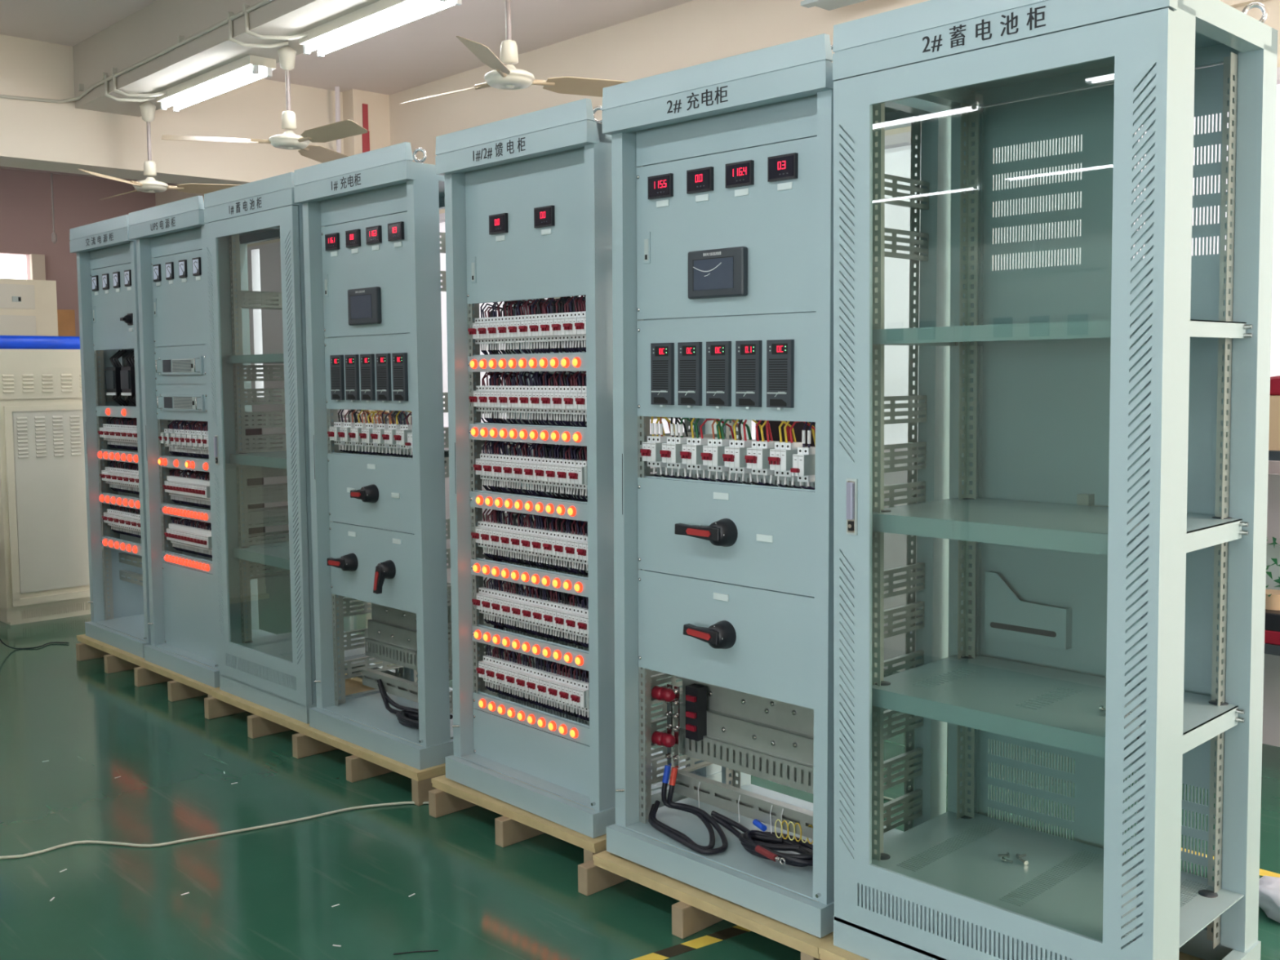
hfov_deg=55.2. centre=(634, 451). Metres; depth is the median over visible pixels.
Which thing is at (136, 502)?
light
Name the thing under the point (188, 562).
light
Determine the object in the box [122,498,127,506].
light
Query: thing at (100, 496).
light
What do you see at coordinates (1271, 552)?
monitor
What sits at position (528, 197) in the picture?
tall cabinet
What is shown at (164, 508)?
light
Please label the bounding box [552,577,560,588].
light
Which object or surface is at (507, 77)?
ceiling fan
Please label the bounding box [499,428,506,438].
light
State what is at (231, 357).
shelf
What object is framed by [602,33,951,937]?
tall cabinet
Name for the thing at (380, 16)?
fluorescent light
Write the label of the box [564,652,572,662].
light
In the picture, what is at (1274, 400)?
cardboard box
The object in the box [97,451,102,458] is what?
light
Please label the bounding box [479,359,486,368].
light
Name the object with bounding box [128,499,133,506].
light
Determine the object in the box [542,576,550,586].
light
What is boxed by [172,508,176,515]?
light
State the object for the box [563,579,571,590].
light
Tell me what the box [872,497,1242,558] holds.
shelf
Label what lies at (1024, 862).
bolt
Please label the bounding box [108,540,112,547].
light
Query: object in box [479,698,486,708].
light
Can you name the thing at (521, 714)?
light
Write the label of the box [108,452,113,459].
light
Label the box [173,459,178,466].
light
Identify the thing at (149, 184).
ceiling fan
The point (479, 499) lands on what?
light
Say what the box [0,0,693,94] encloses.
ceiling
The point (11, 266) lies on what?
window
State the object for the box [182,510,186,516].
light
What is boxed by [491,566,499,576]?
light
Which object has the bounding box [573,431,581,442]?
light
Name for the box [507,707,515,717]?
light
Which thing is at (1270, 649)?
shelf
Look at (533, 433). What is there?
light
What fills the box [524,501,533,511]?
light
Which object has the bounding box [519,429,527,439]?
light
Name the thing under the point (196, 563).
light
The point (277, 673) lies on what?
tall cabinet
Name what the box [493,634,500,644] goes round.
light
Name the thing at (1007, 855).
bolt
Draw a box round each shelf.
[226,353,284,363]
[230,450,296,470]
[232,541,299,570]
[871,654,1239,764]
[872,319,1246,346]
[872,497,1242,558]
[1264,643,1279,655]
[1268,450,1279,461]
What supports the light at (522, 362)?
attached to the tall cabinet at (528, 197)
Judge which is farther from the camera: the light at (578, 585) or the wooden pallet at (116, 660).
the wooden pallet at (116, 660)
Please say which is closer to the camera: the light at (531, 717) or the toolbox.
the light at (531, 717)
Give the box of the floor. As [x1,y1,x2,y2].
[0,564,1279,959]
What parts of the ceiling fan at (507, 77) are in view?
blade, blade, down rod, blade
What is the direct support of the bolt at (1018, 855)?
on the tall cabinet at (1103, 519)
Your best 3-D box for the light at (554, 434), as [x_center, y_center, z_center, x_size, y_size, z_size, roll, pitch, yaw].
[-0.259,-0.049,3.968,0.016,0.033,0.034,-4,5,-44]
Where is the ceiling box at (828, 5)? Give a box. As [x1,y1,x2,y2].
[800,0,866,10]
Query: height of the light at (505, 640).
0.033 m
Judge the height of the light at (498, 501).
0.033 m
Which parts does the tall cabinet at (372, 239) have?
mounting rail, rotary handle, panel, meter panel, module panel, rotary handle, switch panel, switch panel, plate, rotary handle, cable coil, cross rail, mounting plate, mounting rail, mounting rail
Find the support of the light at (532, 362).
attached to the tall cabinet at (528, 197)
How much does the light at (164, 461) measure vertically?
0.036 m
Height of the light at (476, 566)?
0.033 m
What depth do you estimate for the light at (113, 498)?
6.69 m
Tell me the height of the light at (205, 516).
0.033 m
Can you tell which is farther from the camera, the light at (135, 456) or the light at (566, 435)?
the light at (135, 456)
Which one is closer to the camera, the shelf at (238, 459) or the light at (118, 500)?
the shelf at (238, 459)
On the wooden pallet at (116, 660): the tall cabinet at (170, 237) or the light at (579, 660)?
the tall cabinet at (170, 237)
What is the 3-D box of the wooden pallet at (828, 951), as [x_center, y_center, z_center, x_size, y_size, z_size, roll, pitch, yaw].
[0.980,1.302,2.967,0.675,0.124,0.860,-4,5,-44]
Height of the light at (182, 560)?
0.033 m
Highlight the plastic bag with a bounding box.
[1258,875,1279,923]
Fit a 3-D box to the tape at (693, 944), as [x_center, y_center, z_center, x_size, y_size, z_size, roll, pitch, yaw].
[0.147,1.349,3.338,1.460,0.001,0.048,-3,4,-33]
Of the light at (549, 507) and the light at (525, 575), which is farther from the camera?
the light at (525, 575)
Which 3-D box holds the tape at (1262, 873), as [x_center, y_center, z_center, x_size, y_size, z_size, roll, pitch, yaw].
[2.085,1.309,3.629,0.050,0.001,1.000,-4,5,-44]
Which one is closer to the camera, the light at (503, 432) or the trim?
the light at (503, 432)
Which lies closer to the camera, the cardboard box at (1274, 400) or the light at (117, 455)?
the cardboard box at (1274, 400)
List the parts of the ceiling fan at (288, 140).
blade, down rod, blade, blade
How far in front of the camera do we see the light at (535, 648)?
4.09 m
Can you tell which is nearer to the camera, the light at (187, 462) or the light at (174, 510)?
the light at (187, 462)
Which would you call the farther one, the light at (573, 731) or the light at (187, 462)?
the light at (187, 462)
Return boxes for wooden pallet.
[75,632,219,702]
[204,673,453,805]
[428,768,669,862]
[577,839,833,959]
[818,939,1203,959]
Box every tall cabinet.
[0,278,57,336]
[0,348,90,625]
[69,214,206,657]
[128,195,301,688]
[204,172,413,724]
[293,142,536,769]
[435,97,721,838]
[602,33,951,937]
[832,0,1277,959]
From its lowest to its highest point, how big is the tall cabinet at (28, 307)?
2.310 m
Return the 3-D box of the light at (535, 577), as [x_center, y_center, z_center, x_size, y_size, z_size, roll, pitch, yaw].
[-0.332,0.426,4.079,0.016,0.033,0.034,-4,5,-44]
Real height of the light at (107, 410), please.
0.038 m
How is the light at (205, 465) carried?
attached to the tall cabinet at (170, 237)
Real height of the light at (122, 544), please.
0.040 m
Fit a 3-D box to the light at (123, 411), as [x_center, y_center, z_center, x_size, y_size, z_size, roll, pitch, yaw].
[-2.721,-0.207,6.524,0.016,0.038,0.039,-4,5,-44]
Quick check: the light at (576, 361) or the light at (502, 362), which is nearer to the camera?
the light at (576, 361)
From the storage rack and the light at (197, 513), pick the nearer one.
the storage rack
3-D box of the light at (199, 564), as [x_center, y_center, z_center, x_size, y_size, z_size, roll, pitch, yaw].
[-2.100,0.555,5.917,0.016,0.033,0.034,-4,5,-44]
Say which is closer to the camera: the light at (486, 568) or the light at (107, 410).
the light at (486, 568)
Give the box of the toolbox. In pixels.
[1264,608,1279,645]
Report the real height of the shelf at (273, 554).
0.044 m
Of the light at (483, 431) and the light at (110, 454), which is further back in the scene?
the light at (110, 454)
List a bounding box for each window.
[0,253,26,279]
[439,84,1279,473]
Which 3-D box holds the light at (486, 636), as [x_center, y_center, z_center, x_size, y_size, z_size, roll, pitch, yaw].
[-0.519,0.652,4.295,0.016,0.033,0.034,-4,5,-44]
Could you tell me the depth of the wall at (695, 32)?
7.51 m
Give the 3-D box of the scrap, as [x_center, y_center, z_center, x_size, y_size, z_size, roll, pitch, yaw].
[-0.591,1.357,3.320,0.120,0.003,0.007,-1,4,-8]
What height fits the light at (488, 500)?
0.033 m
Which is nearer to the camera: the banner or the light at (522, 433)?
the light at (522, 433)
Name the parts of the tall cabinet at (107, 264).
mounting rail, panel, meter panel, plate, panel, selector knob, cross rail, cross rail, plate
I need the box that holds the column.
[342,88,390,422]
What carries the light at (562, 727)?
attached to the tall cabinet at (528, 197)
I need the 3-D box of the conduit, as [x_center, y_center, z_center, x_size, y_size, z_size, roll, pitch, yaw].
[-1.890,-2.023,3.755,3.848,0.176,8.550,-4,5,-44]
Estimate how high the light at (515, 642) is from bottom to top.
0.033 m
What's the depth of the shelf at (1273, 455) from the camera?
4.47 m
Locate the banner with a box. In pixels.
[362,103,369,152]
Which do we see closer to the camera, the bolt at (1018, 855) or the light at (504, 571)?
the bolt at (1018, 855)
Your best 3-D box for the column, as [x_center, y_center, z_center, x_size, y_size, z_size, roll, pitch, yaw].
[-2.036,-0.886,9.513,0.320,3.720,0.150,-4,5,-44]
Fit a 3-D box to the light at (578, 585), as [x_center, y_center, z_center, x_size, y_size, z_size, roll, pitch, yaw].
[-0.181,0.436,3.918,0.016,0.033,0.034,-4,5,-44]
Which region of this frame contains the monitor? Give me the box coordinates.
[1265,542,1279,590]
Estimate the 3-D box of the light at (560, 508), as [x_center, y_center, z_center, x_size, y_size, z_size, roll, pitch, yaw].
[-0.240,0.191,3.965,0.016,0.033,0.034,-4,5,-44]
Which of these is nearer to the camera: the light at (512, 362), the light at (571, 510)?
the light at (571, 510)
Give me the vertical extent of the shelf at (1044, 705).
0.044 m
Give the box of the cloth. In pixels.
[1270,375,1279,395]
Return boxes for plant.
[1265,537,1279,610]
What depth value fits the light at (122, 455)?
6.55 m
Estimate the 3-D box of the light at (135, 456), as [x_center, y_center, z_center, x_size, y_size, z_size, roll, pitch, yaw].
[-2.623,0.039,6.441,0.016,0.040,0.041,-4,5,-44]
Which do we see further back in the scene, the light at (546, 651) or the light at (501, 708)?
the light at (501, 708)
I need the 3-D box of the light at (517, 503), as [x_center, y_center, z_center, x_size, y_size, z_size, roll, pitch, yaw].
[-0.392,0.181,4.127,0.016,0.033,0.034,-4,5,-44]
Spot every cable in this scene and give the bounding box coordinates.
[0,639,69,648]
[0,796,903,859]
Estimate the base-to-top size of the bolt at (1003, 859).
0.011 m
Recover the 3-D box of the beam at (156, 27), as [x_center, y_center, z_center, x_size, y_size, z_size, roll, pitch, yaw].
[0.646,-2.217,3.826,0.420,0.395,11.950,-4,5,-44]
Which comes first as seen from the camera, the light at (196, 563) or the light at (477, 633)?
the light at (477, 633)
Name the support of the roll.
on the tall cabinet at (44, 557)
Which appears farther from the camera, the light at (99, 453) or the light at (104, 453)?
the light at (99, 453)
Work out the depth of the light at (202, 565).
5.88 m
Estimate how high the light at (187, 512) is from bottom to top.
0.033 m
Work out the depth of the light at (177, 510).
6.06 m
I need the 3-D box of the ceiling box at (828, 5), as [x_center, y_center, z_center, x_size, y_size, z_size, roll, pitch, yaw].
[1.021,-2.233,6.001,0.230,0.070,0.340,-4,5,-44]
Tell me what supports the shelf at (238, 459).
attached to the tall cabinet at (277, 673)
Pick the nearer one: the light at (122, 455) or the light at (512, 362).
the light at (512, 362)
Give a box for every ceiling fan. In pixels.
[77,101,239,199]
[161,44,367,163]
[400,0,627,104]
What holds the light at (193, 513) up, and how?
attached to the tall cabinet at (170, 237)
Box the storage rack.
[1264,450,1279,655]
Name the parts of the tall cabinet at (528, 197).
mounting rail, meter panel, panel, plate, plate, mounting rail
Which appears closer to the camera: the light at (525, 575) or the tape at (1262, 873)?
the tape at (1262, 873)
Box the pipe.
[334,85,348,419]
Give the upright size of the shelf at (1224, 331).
0.036 m
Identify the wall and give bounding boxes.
[0,168,155,336]
[155,0,1279,746]
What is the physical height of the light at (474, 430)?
0.033 m
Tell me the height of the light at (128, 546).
0.040 m
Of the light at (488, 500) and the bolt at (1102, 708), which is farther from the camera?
the light at (488, 500)
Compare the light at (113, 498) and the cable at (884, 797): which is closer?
the cable at (884, 797)
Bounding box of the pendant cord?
[50,173,57,243]
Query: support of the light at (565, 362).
attached to the tall cabinet at (528, 197)
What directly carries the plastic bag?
on the floor
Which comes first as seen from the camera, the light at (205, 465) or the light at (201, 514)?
the light at (205, 465)
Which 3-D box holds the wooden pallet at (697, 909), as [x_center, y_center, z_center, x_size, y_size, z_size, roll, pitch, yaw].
[0.378,1.272,3.608,0.675,0.116,0.880,-4,5,-44]
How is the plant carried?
on the toolbox
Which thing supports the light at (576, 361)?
attached to the tall cabinet at (528, 197)
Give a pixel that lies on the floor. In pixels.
(268, 893)
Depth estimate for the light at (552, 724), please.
4.04 m
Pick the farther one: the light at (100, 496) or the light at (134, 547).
the light at (100, 496)
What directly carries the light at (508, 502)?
attached to the tall cabinet at (528, 197)
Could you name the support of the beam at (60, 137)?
attached to the wall at (695, 32)
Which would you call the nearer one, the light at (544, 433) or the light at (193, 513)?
the light at (544, 433)
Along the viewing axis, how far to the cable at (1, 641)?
7.12 m
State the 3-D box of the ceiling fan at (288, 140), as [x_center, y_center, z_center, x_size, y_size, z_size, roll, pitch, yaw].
[-1.778,-1.888,6.455,1.152,0.544,1.036,-4,5,-44]
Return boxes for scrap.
[393,950,438,955]
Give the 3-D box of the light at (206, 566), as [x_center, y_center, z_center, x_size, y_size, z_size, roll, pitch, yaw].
[-2.046,0.558,5.862,0.016,0.033,0.034,-4,5,-44]
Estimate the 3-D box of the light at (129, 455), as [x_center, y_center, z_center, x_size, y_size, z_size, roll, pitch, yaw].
[-2.680,0.036,6.500,0.016,0.040,0.041,-4,5,-44]
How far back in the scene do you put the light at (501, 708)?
4.25 m
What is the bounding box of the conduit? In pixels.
[0,0,308,102]
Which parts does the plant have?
pot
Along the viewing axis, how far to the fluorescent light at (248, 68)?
7.09 m
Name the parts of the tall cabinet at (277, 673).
swing handle, handle plate, mounting rail, door, plate, mounting rail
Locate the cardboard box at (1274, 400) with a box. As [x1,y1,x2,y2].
[1268,395,1279,450]
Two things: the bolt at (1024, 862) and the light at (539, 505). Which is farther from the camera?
the light at (539, 505)
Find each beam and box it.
[0,34,343,184]
[72,0,379,116]
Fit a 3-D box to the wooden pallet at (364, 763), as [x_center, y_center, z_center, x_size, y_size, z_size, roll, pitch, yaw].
[-1.148,1.179,5.256,0.675,0.124,1.685,-4,5,-44]
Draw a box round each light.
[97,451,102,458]
[98,494,103,502]
[102,451,107,458]
[102,538,106,546]
[104,495,109,502]
[105,408,110,415]
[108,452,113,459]
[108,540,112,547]
[111,496,115,503]
[114,541,119,548]
[115,453,119,460]
[116,497,121,505]
[120,453,125,461]
[120,542,124,550]
[121,408,125,416]
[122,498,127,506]
[126,544,130,551]
[127,453,132,462]
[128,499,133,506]
[132,545,137,553]
[133,454,137,462]
[134,500,139,508]
[156,54,275,111]
[157,457,162,465]
[161,458,167,465]
[162,506,166,513]
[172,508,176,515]
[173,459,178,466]
[175,508,179,515]
[178,509,182,515]
[180,558,184,564]
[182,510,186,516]
[183,559,187,565]
[185,460,190,468]
[185,510,189,517]
[186,560,191,566]
[188,511,193,517]
[189,461,195,468]
[190,560,195,568]
[191,511,196,518]
[194,561,198,568]
[195,511,199,519]
[197,562,201,569]
[199,512,203,519]
[200,563,205,570]
[202,462,208,470]
[202,513,208,520]
[204,564,209,571]
[298,0,462,57]
[470,359,477,368]
[471,426,478,436]
[472,563,479,573]
[474,630,481,639]
[475,495,483,505]
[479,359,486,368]
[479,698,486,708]
[480,427,488,436]
[482,564,489,574]
[483,632,490,641]
[484,496,493,506]
[488,359,496,368]
[488,702,495,711]
[489,427,497,437]
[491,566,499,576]
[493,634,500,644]
[494,497,502,506]
[497,704,505,714]
[498,358,506,368]
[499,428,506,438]
[501,568,509,577]
[502,636,510,646]
[504,498,512,508]
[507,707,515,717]
[508,358,516,368]
[509,428,517,438]
[511,570,519,580]
[511,639,519,648]
[514,499,522,510]
[517,711,524,720]
[518,358,526,368]
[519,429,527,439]
[521,572,528,582]
[522,641,529,652]
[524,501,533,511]
[527,714,535,724]
[528,358,537,368]
[529,430,537,439]
[531,573,539,583]
[532,644,540,654]
[535,502,543,512]
[537,717,546,727]
[539,357,547,368]
[540,430,548,440]
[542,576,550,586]
[542,647,551,657]
[546,503,554,513]
[548,720,556,731]
[550,357,558,368]
[551,431,559,440]
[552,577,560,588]
[553,649,561,660]
[556,504,564,515]
[559,724,567,734]
[560,357,569,367]
[561,431,570,441]
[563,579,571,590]
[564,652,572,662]
[567,506,576,516]
[569,728,577,737]
[572,356,581,367]
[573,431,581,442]
[574,582,582,592]
[574,655,583,666]
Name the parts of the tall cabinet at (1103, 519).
swing handle, handle plate, mounting rail, mounting rail, plate, door, mounting rail, mounting rail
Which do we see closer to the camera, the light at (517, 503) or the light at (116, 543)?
the light at (517, 503)
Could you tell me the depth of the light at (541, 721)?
4.09 m
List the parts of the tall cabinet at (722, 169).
mounting rail, rotary handle, rotary handle, switch panel, switch panel, module panel, panel, meter panel, mounting rail, cross rail, mounting plate, plate, cable coil, cross panel, mounting rail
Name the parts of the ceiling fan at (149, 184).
blade, blade, down rod, blade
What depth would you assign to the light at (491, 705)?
4.29 m
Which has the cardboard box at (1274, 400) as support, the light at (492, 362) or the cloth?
the cloth
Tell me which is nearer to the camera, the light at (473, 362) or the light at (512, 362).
the light at (512, 362)
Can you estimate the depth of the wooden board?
10.24 m
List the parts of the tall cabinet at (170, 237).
grab handle, mounting rail, panel, meter panel, panel, panel, panel, grab handle, grab handle, plate, plate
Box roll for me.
[0,335,79,349]
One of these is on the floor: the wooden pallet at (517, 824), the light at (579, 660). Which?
the wooden pallet at (517, 824)
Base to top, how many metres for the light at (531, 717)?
0.033 m
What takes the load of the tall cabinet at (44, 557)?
on the floor
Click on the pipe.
(337, 101)
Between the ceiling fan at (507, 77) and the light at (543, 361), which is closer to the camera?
the light at (543, 361)
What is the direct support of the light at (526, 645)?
attached to the tall cabinet at (528, 197)
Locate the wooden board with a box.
[57,309,75,336]
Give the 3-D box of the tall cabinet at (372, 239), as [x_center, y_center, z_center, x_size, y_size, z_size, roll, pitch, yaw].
[-0.855,0.004,4.888,0.601,2.260,0.800,-4,5,-44]
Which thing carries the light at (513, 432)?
attached to the tall cabinet at (528, 197)
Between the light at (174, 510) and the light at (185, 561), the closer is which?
the light at (185, 561)
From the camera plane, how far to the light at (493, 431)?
4.20 m
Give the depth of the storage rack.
4.49 m
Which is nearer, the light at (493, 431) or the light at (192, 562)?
the light at (493, 431)
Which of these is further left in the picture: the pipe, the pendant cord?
the pendant cord
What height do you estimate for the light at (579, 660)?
0.033 m
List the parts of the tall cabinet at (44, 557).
panel, panel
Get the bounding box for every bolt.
[997,852,1009,857]
[1001,856,1013,863]
[1015,853,1026,859]
[1019,857,1028,865]
[1099,706,1106,711]
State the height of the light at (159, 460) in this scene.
0.036 m
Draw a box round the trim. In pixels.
[0,165,179,186]
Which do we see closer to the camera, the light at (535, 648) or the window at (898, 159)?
the light at (535, 648)
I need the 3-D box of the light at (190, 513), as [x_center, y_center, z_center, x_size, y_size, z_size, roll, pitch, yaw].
[-2.156,0.308,5.957,0.016,0.033,0.034,-4,5,-44]
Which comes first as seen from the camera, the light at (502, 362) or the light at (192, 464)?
the light at (502, 362)
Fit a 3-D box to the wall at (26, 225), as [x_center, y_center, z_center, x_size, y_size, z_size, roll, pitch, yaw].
[-9.507,-0.732,8.430,13.200,3.720,0.260,-4,5,-44]
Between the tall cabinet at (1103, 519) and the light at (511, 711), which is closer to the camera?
the tall cabinet at (1103, 519)
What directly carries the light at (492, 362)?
attached to the tall cabinet at (528, 197)
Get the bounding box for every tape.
[631,925,751,959]
[1181,848,1279,877]
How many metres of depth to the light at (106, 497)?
6.75 m
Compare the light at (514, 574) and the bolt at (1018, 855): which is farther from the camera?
the light at (514, 574)
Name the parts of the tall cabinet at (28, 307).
door, door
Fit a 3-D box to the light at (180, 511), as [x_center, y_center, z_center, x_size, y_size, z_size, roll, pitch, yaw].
[-2.236,0.304,6.040,0.016,0.033,0.034,-4,5,-44]
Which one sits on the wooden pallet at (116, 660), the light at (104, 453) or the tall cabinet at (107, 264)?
the tall cabinet at (107, 264)

